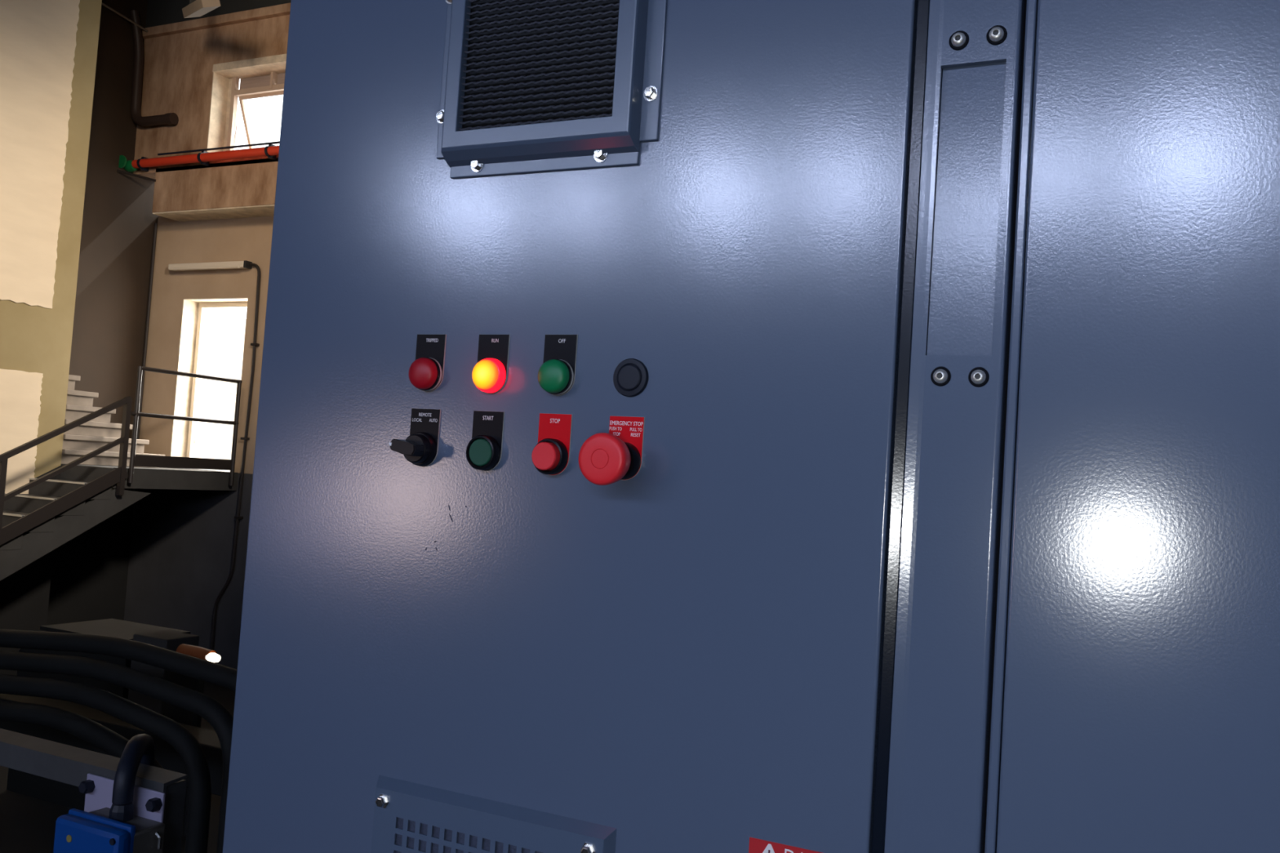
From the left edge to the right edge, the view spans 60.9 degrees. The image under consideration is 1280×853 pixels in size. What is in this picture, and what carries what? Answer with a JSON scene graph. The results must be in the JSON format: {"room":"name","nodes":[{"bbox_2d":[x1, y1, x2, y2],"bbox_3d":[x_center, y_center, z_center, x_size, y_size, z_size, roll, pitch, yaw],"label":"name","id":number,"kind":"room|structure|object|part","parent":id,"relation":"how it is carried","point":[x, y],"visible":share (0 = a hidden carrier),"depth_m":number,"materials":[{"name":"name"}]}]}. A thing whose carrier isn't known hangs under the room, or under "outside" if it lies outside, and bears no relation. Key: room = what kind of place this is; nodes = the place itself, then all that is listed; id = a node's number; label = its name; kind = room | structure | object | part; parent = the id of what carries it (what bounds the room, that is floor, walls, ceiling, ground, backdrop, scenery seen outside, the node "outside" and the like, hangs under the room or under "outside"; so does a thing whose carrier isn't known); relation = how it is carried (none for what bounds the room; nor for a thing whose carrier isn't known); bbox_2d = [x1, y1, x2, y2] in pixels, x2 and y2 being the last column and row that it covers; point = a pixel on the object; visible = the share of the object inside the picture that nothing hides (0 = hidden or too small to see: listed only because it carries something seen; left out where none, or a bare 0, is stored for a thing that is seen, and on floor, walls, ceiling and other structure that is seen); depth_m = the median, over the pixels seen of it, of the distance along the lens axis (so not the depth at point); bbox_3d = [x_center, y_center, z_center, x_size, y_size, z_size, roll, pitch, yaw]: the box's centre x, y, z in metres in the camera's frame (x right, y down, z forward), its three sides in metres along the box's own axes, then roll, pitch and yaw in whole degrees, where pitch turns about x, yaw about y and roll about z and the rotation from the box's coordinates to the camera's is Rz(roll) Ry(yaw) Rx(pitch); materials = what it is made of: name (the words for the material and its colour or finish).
{"room":"factory hall","nodes":[
{"label":"factory hall","id":0,"kind":"room"},
{"bbox_2d":[0,0,102,675],"bbox_3d":[-10.122,-2.448,5.670,0.225,9.600,15.920,2,-3,26],"label":"wall","id":1,"kind":"structure","parent":0,"point":[48,48],"depth_m":12.32,"materials":[{"name":"paint"}]},
{"bbox_3d":[-7.712,0.199,10.633,0.035,1.902,3.892,2,-3,26],"label":"plaster panel","id":2,"kind":"part","parent":1,"relation":"part of","materials":[{"name":"beige paint"}]},
{"bbox_3d":[-7.460,-3.564,10.820,0.035,4.192,3.932,2,-3,26],"label":"plaster panel","id":3,"kind":"part","parent":1,"relation":"part of","materials":[{"name":"beige paint"}]},
{"bbox_2d":[46,0,159,631],"bbox_3d":[-8.170,-2.031,12.143,0.500,9.600,6.900,2,-3,26],"label":"wall","id":4,"kind":"structure","parent":0,"point":[118,220],"depth_m":14.18,"materials":[{"name":"brown paint"}]},
{"bbox_2d":[101,2,148,31],"bbox_3d":[-6.961,-5.434,13.572,0.115,0.332,1.955,2,-3,27],"label":"cable","id":5,"kind":"object","parent":4,"relation":"attached to","point":[102,3],"visible":1,"depth_m":14.08,"materials":[{"name":"black rubber"}]},
{"bbox_2d":[136,222,157,439],"bbox_3d":[-6.654,-1.138,14.671,0.037,3.240,0.037,6,-3,-41],"label":"conduit","id":6,"kind":"object","parent":4,"relation":"attached to","point":[144,362],"visible":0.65,"depth_m":14.67,"materials":[{"name":"black metal"}]},
{"bbox_2d":[0,681,235,852],"bbox_3d":[-3.734,2.826,3.392,18.700,0.300,18.100,2,-3,26],"label":"floor","id":7,"kind":"structure","parent":0,"point":[27,823],"depth_m":7.93,"materials":[{"name":"concrete"}]},
{"bbox_2d":[0,478,151,581],"bbox_3d":[-7.108,1.694,10.883,0.925,2.376,4.331,2,-3,26],"label":"stairs","id":8,"kind":"structure","parent":7,"relation":"on","point":[31,545],"depth_m":11.76,"materials":[{"name":"silver metal"}]},
{"bbox_2d":[0,395,132,545],"bbox_3d":[-6.524,0.816,10.846,0.060,2.537,3.258,2,-3,26],"label":"stair railing","id":9,"kind":"object","parent":8,"relation":"attached to","point":[118,475],"visible":1,"depth_m":11.62,"materials":[{"name":"black metal"}]},
{"bbox_3d":[-6.462,0.835,10.976,0.060,1.100,0.060,2,-3,26],"label":"post","id":10,"kind":"part","parent":9,"relation":"part of","materials":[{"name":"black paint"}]},
{"bbox_3d":[-6.497,0.375,10.852,0.045,1.654,3.190,2,-3,26],"label":"handrail","id":11,"kind":"part","parent":9,"relation":"part of","materials":[{"name":"black metal"}]},
{"bbox_3d":[-5.808,0.223,12.265,0.060,1.100,0.060,2,-3,26],"label":"post","id":12,"kind":"part","parent":9,"relation":"part of","materials":[{"name":"black metal"}]},
{"bbox_2d":[59,463,238,490],"bbox_3d":[-6.338,0.603,13.433,1.845,0.230,1.810,2,-3,26],"label":"landing","id":13,"kind":"object","parent":8,"relation":"on","point":[144,477],"depth_m":12.86,"materials":[{"name":"metal"}]},
{"bbox_2d":[61,374,164,467],"bbox_3d":[-6.775,-0.055,13.534,0.920,1.046,1.420,2,-3,26],"label":"stairs","id":14,"kind":"structure","parent":13,"relation":"on","point":[85,438],"depth_m":13.02,"materials":[{"name":"beige concrete"}]},
{"bbox_3d":[-5.516,0.637,13.033,0.015,0.230,1.810,2,-3,26],"label":"edge plate","id":15,"kind":"part","parent":13,"relation":"part of","materials":[{"name":"metal"}]},
{"bbox_2d":[128,365,242,485],"bbox_3d":[-5.423,0.025,13.027,0.050,1.333,1.576,2,-3,26],"label":"landing railing","id":16,"kind":"object","parent":13,"relation":"attached to","point":[140,460],"visible":1,"depth_m":12.94,"materials":[{"name":"black metal"}]},
{"bbox_3d":[-5.735,-0.023,12.382,0.050,1.330,0.052,2,-3,26],"label":"post","id":17,"kind":"part","parent":16,"relation":"part of","materials":[{"name":"grey metal"}]},
{"bbox_3d":[-5.435,0.435,13.037,0.010,0.135,1.460,2,-3,26],"label":"kick plate","id":18,"kind":"part","parent":16,"relation":"part of","materials":[{"name":"black paint"}]},
{"bbox_3d":[-5.370,-0.615,13.080,0.048,0.046,1.510,2,-3,26],"label":"handrail","id":19,"kind":"part","parent":16,"relation":"part of","materials":[{"name":"black metal"}]},
{"bbox_3d":[-5.092,0.078,13.711,0.050,1.330,0.052,2,-3,26],"label":"post","id":20,"kind":"part","parent":16,"relation":"part of","materials":[{"name":"black metal"}]},
{"bbox_2d":[0,700,163,768],"bbox_3d":[-3.445,2.111,5.745,2.713,1.376,0.100,2,-3,26],"label":"cable","id":21,"kind":"object","parent":7,"relation":"on","point":[95,734],"visible":0.56,"depth_m":5.48,"materials":[{"name":"rubber"}]},
{"bbox_2d":[0,728,186,852],"bbox_3d":[-1.901,1.703,2.557,2.038,2.100,0.060,2,-3,26],"label":"steel frame","id":22,"kind":"object","parent":7,"relation":"on","point":[51,760],"visible":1,"depth_m":2.25,"materials":[{"name":"grey paint"}]},
{"bbox_3d":[-1.836,0.684,2.601,2.038,0.055,0.056,2,-3,26],"label":"rail","id":23,"kind":"part","parent":22,"relation":"part of","materials":[{"name":"grey metal"}]},
{"bbox_2d":[53,773,165,852],"bbox_3d":[-1.044,0.848,2.106,0.246,0.285,0.114,2,-3,26],"label":"junction box","id":24,"kind":"object","parent":22,"relation":"attached to","point":[104,826],"visible":0.98,"depth_m":2.09,"materials":[{"name":"blue plastic"}]},
{"bbox_3d":[-1.045,0.870,2.064,0.183,0.237,0.033,2,-3,26],"label":"lid","id":25,"kind":"part","parent":24,"relation":"part of","materials":[{"name":"blue plastic"}]},
{"bbox_2d":[111,733,155,804],"bbox_3d":[-1.026,0.736,2.213,0.039,0.217,0.227,4,-3,-12],"label":"hose","id":26,"kind":"object","parent":24,"relation":"attached to","point":[140,748],"visible":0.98,"depth_m":2.13,"materials":[{"name":"black plastic"}]},
{"bbox_3d":[-1.012,1.748,2.129,0.057,2.088,0.050,2,-3,26],"label":"corner post","id":27,"kind":"part","parent":22,"relation":"part of","materials":[{"name":"grey metal"}]},
{"bbox_2d":[6,618,190,811],"bbox_3d":[-4.218,2.223,8.515,1.200,1.300,0.640,2,-3,26],"label":"block","id":28,"kind":"object","parent":7,"relation":"on","point":[37,787],"visible":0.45,"depth_m":8.32,"materials":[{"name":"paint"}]},
{"bbox_2d":[0,674,211,852],"bbox_3d":[-3.352,2.058,5.793,2.833,1.498,0.100,2,-3,26],"label":"cable","id":29,"kind":"object","parent":7,"relation":"on","point":[188,747],"visible":1,"depth_m":5.33,"materials":[{"name":"black rubber"}]},
{"bbox_2d":[0,693,222,796],"bbox_3d":[-3.999,2.428,7.726,4.600,0.850,0.300,2,-3,26],"label":"duct","id":30,"kind":"object","parent":7,"relation":"on","point":[166,754],"visible":0.04,"depth_m":7.40,"materials":[{"name":"paint"}]},
{"bbox_2d":[0,650,233,852],"bbox_3d":[-3.260,2.009,5.841,2.953,1.612,0.100,2,-3,26],"label":"cable","id":31,"kind":"object","parent":7,"relation":"on","point":[215,713],"visible":0.86,"depth_m":5.48,"materials":[{"name":"black rubber"}]},
{"bbox_2d":[0,629,237,691],"bbox_3d":[-3.168,1.964,5.912,3.053,1.718,0.100,2,-3,26],"label":"cable","id":32,"kind":"object","parent":7,"relation":"on","point":[187,665],"visible":0.6,"depth_m":5.70,"materials":[{"name":"rubber"}]},
{"bbox_2d":[128,630,199,818],"bbox_3d":[-3.535,2.214,8.008,0.350,1.360,0.300,2,-3,26],"label":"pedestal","id":33,"kind":"object","parent":7,"relation":"on","point":[166,639],"visible":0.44,"depth_m":7.92,"materials":[{"name":"metal"}]},
{"bbox_2d":[176,644,221,835],"bbox_3d":[-3.186,2.245,7.792,0.390,1.325,0.110,2,-3,26],"label":"lamp","id":34,"kind":"object","parent":7,"relation":"on","point":[208,655],"visible":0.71,"depth_m":7.77,"materials":[{"name":"orange plastic"},{"name":"glowing white light"}]},
{"bbox_2d":[124,216,273,669],"bbox_3d":[0.208,0.361,11.499,18.500,5.850,0.350,2,-3,26],"label":"wall","id":35,"kind":"structure","parent":0,"point":[181,545],"depth_m":14.22,"materials":[{"name":"beige paint"}]},
{"bbox_2d":[169,297,248,459],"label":"door","id":36,"kind":"structure","parent":35,"relation":"in","point":[211,344],"depth_m":14.76,"materials":[{"name":"beige"}]},
{"bbox_2d":[168,260,252,271],"bbox_3d":[-5.643,-2.096,14.242,1.400,0.097,0.143,2,-3,26],"label":"light","id":37,"kind":"object","parent":35,"relation":"attached to","point":[229,264],"visible":1,"depth_m":14.17,"materials":[{"name":"beige plastic"}]},
{"bbox_2d":[152,204,274,222],"bbox_3d":[1.133,-2.458,10.838,16.475,0.020,0.460,2,-3,26],"label":"trim","id":38,"kind":"structure","parent":35,"relation":"attached to","point":[261,211],"depth_m":13.97,"materials":[{"name":"beige paint"}]},
{"bbox_2d":[151,157,278,212],"bbox_3d":[1.148,-2.758,10.848,16.480,0.590,0.470,2,-3,26],"label":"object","id":39,"kind":"structure","parent":35,"relation":"attached to","point":[252,184],"depth_m":13.75,"materials":[{"name":"brown wood"}]},
{"bbox_2d":[209,262,260,650],"bbox_3d":[-5.114,0.449,13.835,0.380,5.100,0.055,2,-3,26],"label":"conduit","id":40,"kind":"object","parent":35,"relation":"attached to","point":[254,344],"visible":0.98,"depth_m":13.79,"materials":[{"name":"black metal"}]},
{"bbox_2d":[133,0,290,178],"bbox_3d":[0.957,-4.628,11.572,17.600,3.300,1.350,2,-3,26],"label":"wall","id":41,"kind":"structure","parent":0,"point":[178,68],"depth_m":14.08,"materials":[{"name":"brown wood"}]},
{"bbox_2d":[116,169,155,182],"bbox_3d":[-6.567,-3.274,14.218,0.503,0.122,0.032,4,-3,-4],"label":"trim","id":42,"kind":"structure","parent":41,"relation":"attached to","point":[117,171],"depth_m":14.21,"materials":[{"name":"black paint"}]},
{"bbox_2d":[128,9,178,126],"bbox_3d":[-6.346,-4.683,14.183,0.787,1.530,0.250,3,-3,21],"label":"downpipe","id":43,"kind":"object","parent":41,"relation":"attached to","point":[170,118],"visible":1,"depth_m":14.28,"materials":[{"name":"brown metal"}]},
{"bbox_2d":[131,141,279,171],"bbox_3d":[-5.017,-3.383,13.522,3.545,0.184,0.158,2,-3,26],"label":"pipe","id":44,"kind":"object","parent":41,"relation":"attached to","point":[271,151],"visible":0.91,"depth_m":13.65,"materials":[{"name":"red metal"}]},
{"bbox_2d":[118,155,137,172],"bbox_3d":[-6.724,-3.446,14.309,0.205,0.190,0.197,2,-3,26],"label":"valve","id":45,"kind":"object","parent":44,"relation":"attached to","point":[123,163],"visible":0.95,"depth_m":14.24,"materials":[{"name":"green paint"}]},
{"bbox_2d":[141,2,290,39],"bbox_3d":[0.716,-4.903,11.053,17.600,0.110,0.330,2,-3,26],"label":"trim","id":46,"kind":"structure","parent":41,"relation":"attached to","point":[271,11],"depth_m":13.84,"materials":[{"name":"brown wood"}]},
{"bbox_2d":[206,53,286,152],"bbox_3d":[-4.442,-3.957,13.711,2.020,1.220,0.622,2,-3,26],"label":"window","id":47,"kind":"structure","parent":41,"relation":"in","point":[261,77],"depth_m":13.95,"materials":[{"name":"beige paint"}]},
{"bbox_3d":[-5.268,-3.669,14.004,0.293,0.496,0.155,2,-3,26],"label":"stay arm","id":48,"kind":"part","parent":47,"relation":"part of","materials":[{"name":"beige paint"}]},
{"bbox_3d":[-4.384,-3.852,13.839,1.680,0.800,0.030,2,19,26],"label":"sash","id":49,"kind":"part","parent":47,"relation":"part of","materials":[{"name":"beige paint"}]},
{"bbox_3d":[-2.989,-7.026,4.060,18.700,0.300,19.000,2,-3,26],"label":"ceiling","id":50,"kind":"structure","parent":0,"visible":0},
{"bbox_2d":[182,0,220,17],"bbox_3d":[-4.775,-5.506,12.021,0.204,2.246,1.282,5,-3,-32],"label":"roof beam","id":51,"kind":"structure","parent":50,"relation":"attached to","point":[197,8],"depth_m":11.78,"materials":[{"name":"brown paint"}]},
{"bbox_3d":[1.691,2.240,0.422,6.000,1.300,17.000,2,-3,26],"label":"platform","id":52,"kind":"object","parent":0,"visible":0},
{"bbox_2d":[222,0,1279,852],"bbox_3d":[0.365,0.358,0.961,1.397,2.330,0.642,2,-3,26],"label":"tall cabinet","id":53,"kind":"object","parent":52,"relation":"on","point":[948,522],"depth_m":0.80,"materials":[{"name":"blue metal"}]},
{"bbox_2d":[388,408,440,466],"bbox_3d":[-0.193,0.009,0.931,0.031,0.050,0.029,2,-3,26],"label":"switch","id":54,"kind":"object","parent":53,"relation":"attached to","point":[420,448],"visible":1,"depth_m":0.93,"materials":[{"name":"black plastic"}]},
{"bbox_3d":[-0.198,0.018,0.925,0.026,0.011,0.014,14,2,26],"label":"handle","id":55,"kind":"part","parent":54,"relation":"part of","materials":[{"name":"black plastic"}]},
{"bbox_3d":[-0.187,0.010,0.943,0.030,0.050,0.001,2,-3,26],"label":"plate","id":56,"kind":"part","parent":54,"relation":"part of","materials":[{"name":"black plastic"}]},
{"bbox_3d":[-0.187,0.010,0.943,0.030,0.050,0.001,2,-3,26],"label":"legend plate","id":57,"kind":"part","parent":54,"relation":"part of","materials":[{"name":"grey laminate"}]},
{"bbox_2d":[408,333,446,391],"bbox_3d":[-0.186,-0.056,0.939,0.030,0.050,0.016,2,-3,26],"label":"light","id":58,"kind":"object","parent":53,"relation":"attached to","point":[426,373],"visible":1,"depth_m":0.94,"materials":[{"name":"red plastic"}]},
{"bbox_3d":[-0.130,0.012,0.910,0.030,0.050,0.011,2,-3,26],"label":"push button","id":59,"kind":"part","parent":53,"relation":"part of","materials":[{"name":"plastic"}]},
{"bbox_2d":[471,334,510,393],"bbox_3d":[-0.127,-0.053,0.911,0.030,0.050,0.016,2,-3,26],"label":"light","id":60,"kind":"object","parent":53,"relation":"attached to","point":[490,374],"visible":1,"depth_m":0.91,"materials":[{"name":"yellow plastic"}]},
{"bbox_3d":[-0.124,-0.053,0.918,0.030,0.050,0.001,2,-3,26],"label":"legend plate","id":61,"kind":"part","parent":60,"relation":"part of","materials":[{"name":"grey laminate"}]},
{"bbox_3d":[-0.128,0.012,0.915,0.030,0.050,0.001,2,-3,26],"label":"legend plate","id":62,"kind":"part","parent":53,"relation":"part of","materials":[{"name":"black plastic"}]},
{"bbox_2d":[371,775,616,852],"bbox_3d":[-0.132,0.414,0.877,0.230,0.220,0.016,2,-3,26],"label":"cover","id":63,"kind":"object","parent":53,"relation":"attached to","point":[409,817],"visible":1,"depth_m":0.89,"materials":[{"name":"blue metal"}]},
{"bbox_2d":[435,0,667,178],"bbox_3d":[-0.080,-0.344,0.908,0.216,0.262,0.020,2,-3,26],"label":"ventilation unit","id":64,"kind":"object","parent":53,"relation":"attached to","point":[528,86],"visible":1,"depth_m":0.90,"materials":[{"name":"blue metal"}]},
{"bbox_3d":[-0.073,0.014,0.879,0.030,0.050,0.017,2,-3,26],"label":"push button","id":65,"kind":"part","parent":53,"relation":"part of","materials":[{"name":"red plastic"}]},
{"bbox_2d":[537,334,577,395],"bbox_3d":[-0.069,-0.051,0.882,0.030,0.050,0.016,2,-3,26],"label":"light","id":66,"kind":"object","parent":53,"relation":"attached to","point":[557,373],"visible":1,"depth_m":0.88,"materials":[{"name":"green plastic"}]},
{"bbox_3d":[-0.066,-0.050,0.889,0.030,0.050,0.001,2,-3,26],"label":"legend plate","id":67,"kind":"part","parent":66,"relation":"part of","materials":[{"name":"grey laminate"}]},
{"bbox_3d":[-0.070,0.015,0.886,0.030,0.050,0.001,2,-3,26],"label":"legend plate","id":68,"kind":"part","parent":53,"relation":"part of","materials":[{"name":"red plastic"}]},
{"bbox_3d":[-0.107,0.290,0.896,0.600,2.200,0.022,2,-3,26],"label":"door","id":69,"kind":"part","parent":53,"relation":"part of","materials":[{"name":"blue metal"}]},
{"bbox_3d":[-0.021,0.018,0.839,0.040,0.055,0.042,2,-3,26],"label":"emergency stop button","id":70,"kind":"part","parent":53,"relation":"part of","materials":[{"name":"red plastic"}]},
{"bbox_3d":[-0.012,0.017,0.857,0.030,0.050,0.001,2,-3,26],"label":"plate","id":71,"kind":"part","parent":53,"relation":"part of","materials":[{"name":"red plastic"}]},
{"bbox_3d":[-0.011,0.017,0.858,0.030,0.050,0.001,2,-3,26],"label":"legend plate","id":72,"kind":"part","parent":53,"relation":"part of","materials":[{"name":"red plastic"}]},
{"bbox_2d":[613,358,648,396],"bbox_3d":[-0.008,-0.039,0.859,0.030,0.030,0.005,2,-3,26],"label":"plug","id":73,"kind":"object","parent":53,"relation":"attached to","point":[630,376],"visible":1,"depth_m":0.86,"materials":[{"name":"black plastic"}]},
{"bbox_2d":[748,837,822,852],"bbox_3d":[0.113,0.339,0.773,0.079,0.078,0.001,2,-3,26],"label":"sign","id":74,"kind":"object","parent":53,"relation":"attached to","point":[756,846],"visible":1,"depth_m":0.78,"materials":[{"name":"red plastic"}]},
{"bbox_3d":[0.177,0.302,0.760,0.010,2.200,0.022,2,-3,26],"label":"post","id":75,"kind":"part","parent":53,"relation":"part of","materials":[{"name":"blue"}]},
{"bbox_2d":[930,366,951,386],"bbox_3d":[0.209,-0.035,0.759,0.014,0.014,0.001,2,-3,26],"label":"screw","id":76,"kind":"object","parent":53,"relation":"in","point":[940,375],"depth_m":0.76,"materials":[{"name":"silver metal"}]},
{"bbox_3d":[0.202,0.303,0.749,0.044,2.200,0.020,2,-3,26],"label":"post","id":77,"kind":"part","parent":53,"relation":"part of","materials":[{"name":"blue metal"}]},
{"bbox_2d":[948,30,968,49],"bbox_3d":[0.225,-0.273,0.770,0.014,0.014,0.001,2,-3,26],"label":"screw","id":78,"kind":"object","parent":53,"relation":"in","point":[957,39],"depth_m":0.77,"materials":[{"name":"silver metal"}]},
{"bbox_2d":[968,367,989,386],"bbox_3d":[0.232,-0.034,0.748,0.014,0.014,0.001,2,-3,26],"label":"screw","id":79,"kind":"object","parent":53,"relation":"in","point":[977,376],"depth_m":0.75,"materials":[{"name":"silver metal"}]},
{"bbox_2d":[986,25,1007,44],"bbox_3d":[0.248,-0.273,0.758,0.014,0.014,0.001,2,-3,26],"label":"screw","id":80,"kind":"object","parent":53,"relation":"in","point":[995,34],"depth_m":0.76,"materials":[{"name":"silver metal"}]},
{"bbox_3d":[0.554,0.318,0.574,0.703,2.200,0.022,2,-3,26],"label":"door","id":81,"kind":"part","parent":53,"relation":"part of","materials":[{"name":"blue metal"}]}
]}

